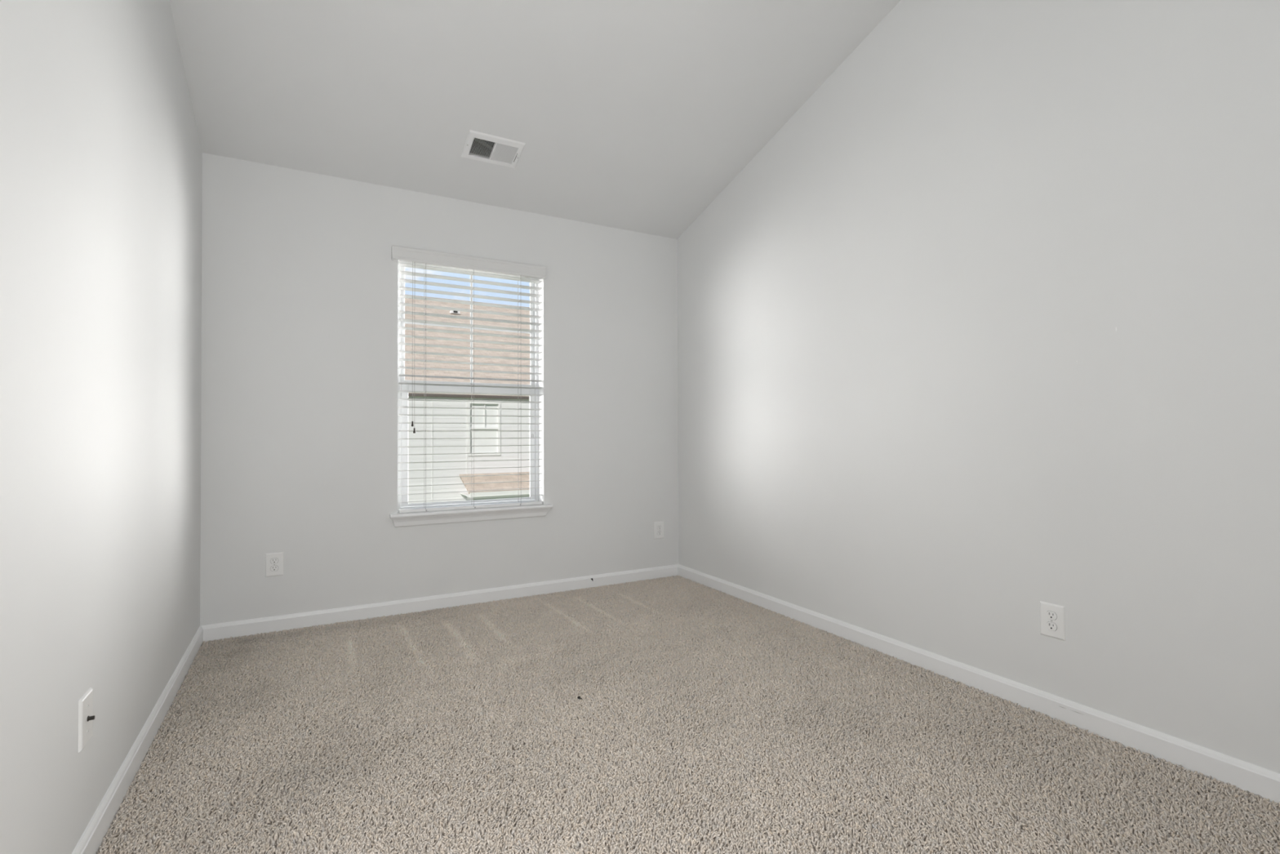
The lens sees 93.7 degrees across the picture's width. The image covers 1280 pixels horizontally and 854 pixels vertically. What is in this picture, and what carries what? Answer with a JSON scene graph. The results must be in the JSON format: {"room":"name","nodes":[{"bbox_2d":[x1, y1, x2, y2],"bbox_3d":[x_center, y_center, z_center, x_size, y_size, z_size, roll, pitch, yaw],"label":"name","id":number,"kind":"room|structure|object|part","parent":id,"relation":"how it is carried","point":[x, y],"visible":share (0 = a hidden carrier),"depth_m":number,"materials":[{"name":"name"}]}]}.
{"room":"empty bedroom","nodes":[
{"label":"empty bedroom","id":0,"kind":"room"},
{"bbox_2d":[0,0,202,853],"bbox_3d":[-1.121,-0.818,0.912,0.150,4.007,4.700,0,-1,-29],"label":"wall","id":1,"kind":"structure","parent":0,"point":[101,153],"depth_m":1.47,"materials":[{"name":"paint"}]},
{"bbox_2d":[78,687,94,752],"bbox_3d":[-1.321,0.699,1.438,0.019,0.120,0.085,0,-1,-29],"label":"wall plate","id":2,"kind":"object","parent":1,"relation":"attached to","point":[86,717],"visible":1,"depth_m":1.42,"materials":[{"name":"white plastic"}]},
{"bbox_2d":[71,625,203,853],"bbox_3d":[-1.043,1.005,0.931,0.014,0.087,4.700,0,-1,-29],"label":"baseboard","id":3,"kind":"structure","parent":1,"relation":"attached to","point":[91,838],"depth_m":1.80,"materials":[{"name":"paint"}]},
{"bbox_2d":[200,152,678,625],"bbox_3d":[-0.986,-0.128,3.729,3.123,2.690,0.112,0,-1,-29],"label":"wall","id":4,"kind":"structure","parent":0,"point":[299,381],"depth_m":3.38,"materials":[{"name":"paint"}]},
{"bbox_2d":[265,551,283,577],"bbox_3d":[-1.912,0.719,3.135,0.082,0.122,0.009,0,-1,-29],"label":"wall outlet","id":5,"kind":"object","parent":4,"relation":"attached to","point":[273,561],"visible":1,"depth_m":3.13,"materials":[{"name":"white plastic"}]},
{"bbox_2d":[270,564,278,571],"bbox_3d":[-1.911,0.739,3.134,0.036,0.029,0.001,0,-1,-29],"label":"receptacle","id":6,"kind":"object","parent":5,"relation":"attached to","point":[273,567],"depth_m":3.13,"materials":[{"name":"white plastic"}]},
{"bbox_2d":[270,557,278,564],"bbox_3d":[-1.911,0.700,3.133,0.036,0.029,0.004,0,-1,-29],"label":"receptacle","id":7,"kind":"object","parent":5,"relation":"attached to","point":[273,560],"depth_m":3.13,"materials":[{"name":"white plastic"}]},
{"bbox_2d":[200,564,678,642],"bbox_3d":[-0.951,1.035,3.661,2.823,0.087,0.015,0,-1,-29],"label":"baseboard","id":8,"kind":"structure","parent":4,"relation":"attached to","point":[211,632],"depth_m":3.47,"materials":[{"name":"paint"}]},
{"bbox_2d":[397,260,538,511],"bbox_3d":[-1.062,-0.243,3.755,0.880,1.482,0.040,0,-1,-29],"label":"window","id":9,"kind":"structure","parent":4,"relation":"in","point":[401,442],"depth_m":3.70,"materials":[{"name":"white plastic"}]},
{"bbox_3d":[-1.064,-0.598,3.771,0.826,0.742,0.014,0,-1,-29],"label":"sash","id":10,"kind":"part","parent":9,"relation":"part of","materials":[{"name":"white plastic"}]},
{"bbox_2d":[404,275,530,382],"bbox_3d":[-1.065,-0.621,3.769,0.779,0.684,0.003,0,-1,-29],"label":"grille","id":11,"kind":"object","parent":9,"relation":"attached to","point":[471,276],"depth_m":3.77,"materials":[{"name":"white plastic"}]},
{"bbox_3d":[-1.054,0.107,3.751,0.826,0.732,0.014,0,-1,-29],"label":"sash","id":12,"kind":"part","parent":9,"relation":"part of","materials":[{"name":"white plastic"}]},
{"bbox_2d":[391,244,546,513],"bbox_3d":[-1.026,-0.267,3.658,0.915,1.528,0.106,0,-1,-29],"label":"window blind","id":13,"kind":"object","parent":9,"relation":"attached to","point":[404,255],"visible":1,"depth_m":3.65,"materials":[{"name":"white plastic"}]},
{"bbox_3d":[-1.323,-0.496,3.488,0.002,0.936,0.007,0,-1,-2],"label":"lift cord","id":14,"kind":"part","parent":13,"relation":"part of","materials":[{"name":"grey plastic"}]},
{"bbox_3d":[-1.313,-0.477,3.493,0.002,0.975,0.007,0,-1,-2],"label":"lift cord","id":15,"kind":"part","parent":13,"relation":"part of","materials":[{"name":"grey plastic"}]},
{"bbox_3d":[-1.272,-0.239,3.549,0.002,1.450,0.057,0,-1,-29],"label":"ladder cord","id":16,"kind":"part","parent":13,"relation":"part of","materials":[{"name":"white fabric"}]},
{"bbox_3d":[-1.018,0.489,3.680,0.866,0.018,0.048,0,-1,-29],"label":"rail","id":17,"kind":"part","parent":13,"relation":"part of","materials":[{"name":"white plastic"}]},
{"bbox_3d":[-1.027,-0.238,3.685,0.002,1.450,0.057,0,-1,-29],"label":"ladder cord","id":18,"kind":"part","parent":13,"relation":"part of","materials":[{"name":"white fabric"}]},
{"bbox_3d":[-0.769,-0.238,3.828,0.002,1.450,0.057,0,-1,-29],"label":"ladder cord","id":19,"kind":"part","parent":13,"relation":"part of","materials":[{"name":"white fabric"}]},
{"bbox_2d":[389,503,552,527],"bbox_3d":[-1.017,0.535,3.674,0.966,0.074,0.148,0,-1,-29],"label":"trim","id":20,"kind":"structure","parent":4,"relation":"attached to","point":[415,518],"depth_m":3.60,"materials":[{"name":"paint"}]},
{"bbox_2d":[653,520,664,538],"bbox_3d":[0.139,0.735,4.272,0.082,0.122,0.009,0,-1,-29],"label":"wall outlet","id":21,"kind":"object","parent":4,"relation":"attached to","point":[659,526],"visible":1,"depth_m":4.27,"materials":[{"name":"white plastic"}]},
{"bbox_2d":[168,0,900,239],"bbox_3d":[0.176,-2.179,1.645,3.123,1.668,5.192,0,-1,-29],"label":"ceiling","id":22,"kind":"structure","parent":0,"point":[631,115],"depth_m":2.90,"materials":[{"name":"paint"}]},
{"bbox_2d":[461,129,525,168],"bbox_3d":[-0.802,-1.562,3.271,0.302,0.174,0.206,0,-1,-29],"label":"ceiling vent","id":23,"kind":"object","parent":22,"relation":"in","point":[504,152],"visible":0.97,"depth_m":3.27,"materials":[{"name":"white metal"}]},
{"bbox_2d":[106,604,1278,853],"bbox_3d":[0.183,1.120,1.615,3.123,0.138,5.010,0,-1,-29],"label":"floor","id":24,"kind":"structure","parent":0,"point":[633,847],"depth_m":1.67,"materials":[{"name":"beige carpet"}]},
{"bbox_2d":[96,574,1279,853],"bbox_3d":[0.185,1.042,1.612,2.795,0.025,4.672,0,-1,-29],"label":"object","id":25,"kind":"structure","parent":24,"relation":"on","point":[692,615],"depth_m":1.91,"materials":[{"name":"beige carpet"}]},
{"bbox_2d":[677,0,1279,773],"bbox_3d":[1.479,-0.811,2.353,0.151,4.007,4.700,0,-1,-29],"label":"wall","id":26,"kind":"structure","parent":0,"point":[986,331],"depth_m":2.27,"materials":[{"name":"paint"}]},
{"bbox_2d":[678,564,1279,804],"bbox_3d":[1.413,1.011,2.293,0.015,0.087,4.700,0,-1,-29],"label":"baseboard","id":27,"kind":"structure","parent":26,"relation":"attached to","point":[1264,782],"depth_m":2.18,"materials":[{"name":"paint"}]},
{"bbox_2d":[1040,600,1065,640],"bbox_3d":[1.488,0.700,2.166,0.009,0.122,0.082,0,-1,-29],"label":"wall outlet","id":28,"kind":"object","parent":26,"relation":"attached to","point":[1052,616],"visible":1,"depth_m":2.16,"materials":[{"name":"white plastic"}]},
{"bbox_2d":[1046,621,1057,631],"bbox_3d":[1.486,0.719,2.164,0.003,0.028,0.034,0,-1,-29],"label":"receptacle","id":29,"kind":"object","parent":28,"relation":"attached to","point":[1051,625],"depth_m":2.16,"materials":[{"name":"white plastic"}]},
{"bbox_2d":[1046,610,1057,620],"bbox_3d":[1.486,0.680,2.165,0.003,0.028,0.034,0,-1,-29],"label":"receptacle","id":30,"kind":"object","parent":28,"relation":"attached to","point":[1051,615],"depth_m":2.16,"materials":[{"name":"white plastic"}]},
{"label":"outside","id":31,"kind":"structure","parent":0,"visible":0},
{"bbox_3d":[-11.409,4.827,23.721,26.000,0.200,44.700,0,-1,-29],"label":"ground","id":32,"kind":"structure","parent":31,"visible":0},
{"bbox_2d":[397,294,529,511],"bbox_3d":[-11.031,-0.817,28.429,15.800,11.189,27.439,0,-1,-29],"label":"neighbor house","id":33,"kind":"structure","parent":32,"relation":"on","point":[480,494],"depth_m":17.85,"materials":[{"name":"white"}]},
{"bbox_3d":[-5.867,1.872,16.931,0.024,5.520,0.014,0,-1,-29],"label":"corner trim","id":34,"kind":"part","parent":33,"relation":"part of","materials":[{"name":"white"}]},
{"bbox_2d":[449,310,459,313],"bbox_3d":[-8.481,-5.230,27.357,0.400,0.200,0.612,0,-1,-29],"label":"roof vent","id":35,"kind":"object","parent":33,"relation":"attached to","point":[452,311],"depth_m":27.09,"materials":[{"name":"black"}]},
{"bbox_3d":[-5.021,1.874,17.400,0.024,5.520,0.014,0,-1,-29],"label":"corner trim","id":36,"kind":"part","parent":33,"relation":"part of","materials":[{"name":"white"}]},
{"bbox_3d":[-4.614,0.050,17.714,0.829,1.468,0.015,0,-1,-29],"label":"pane","id":37,"kind":"part","parent":33,"relation":"part of","materials":[{"name":"white glass"}]}
]}

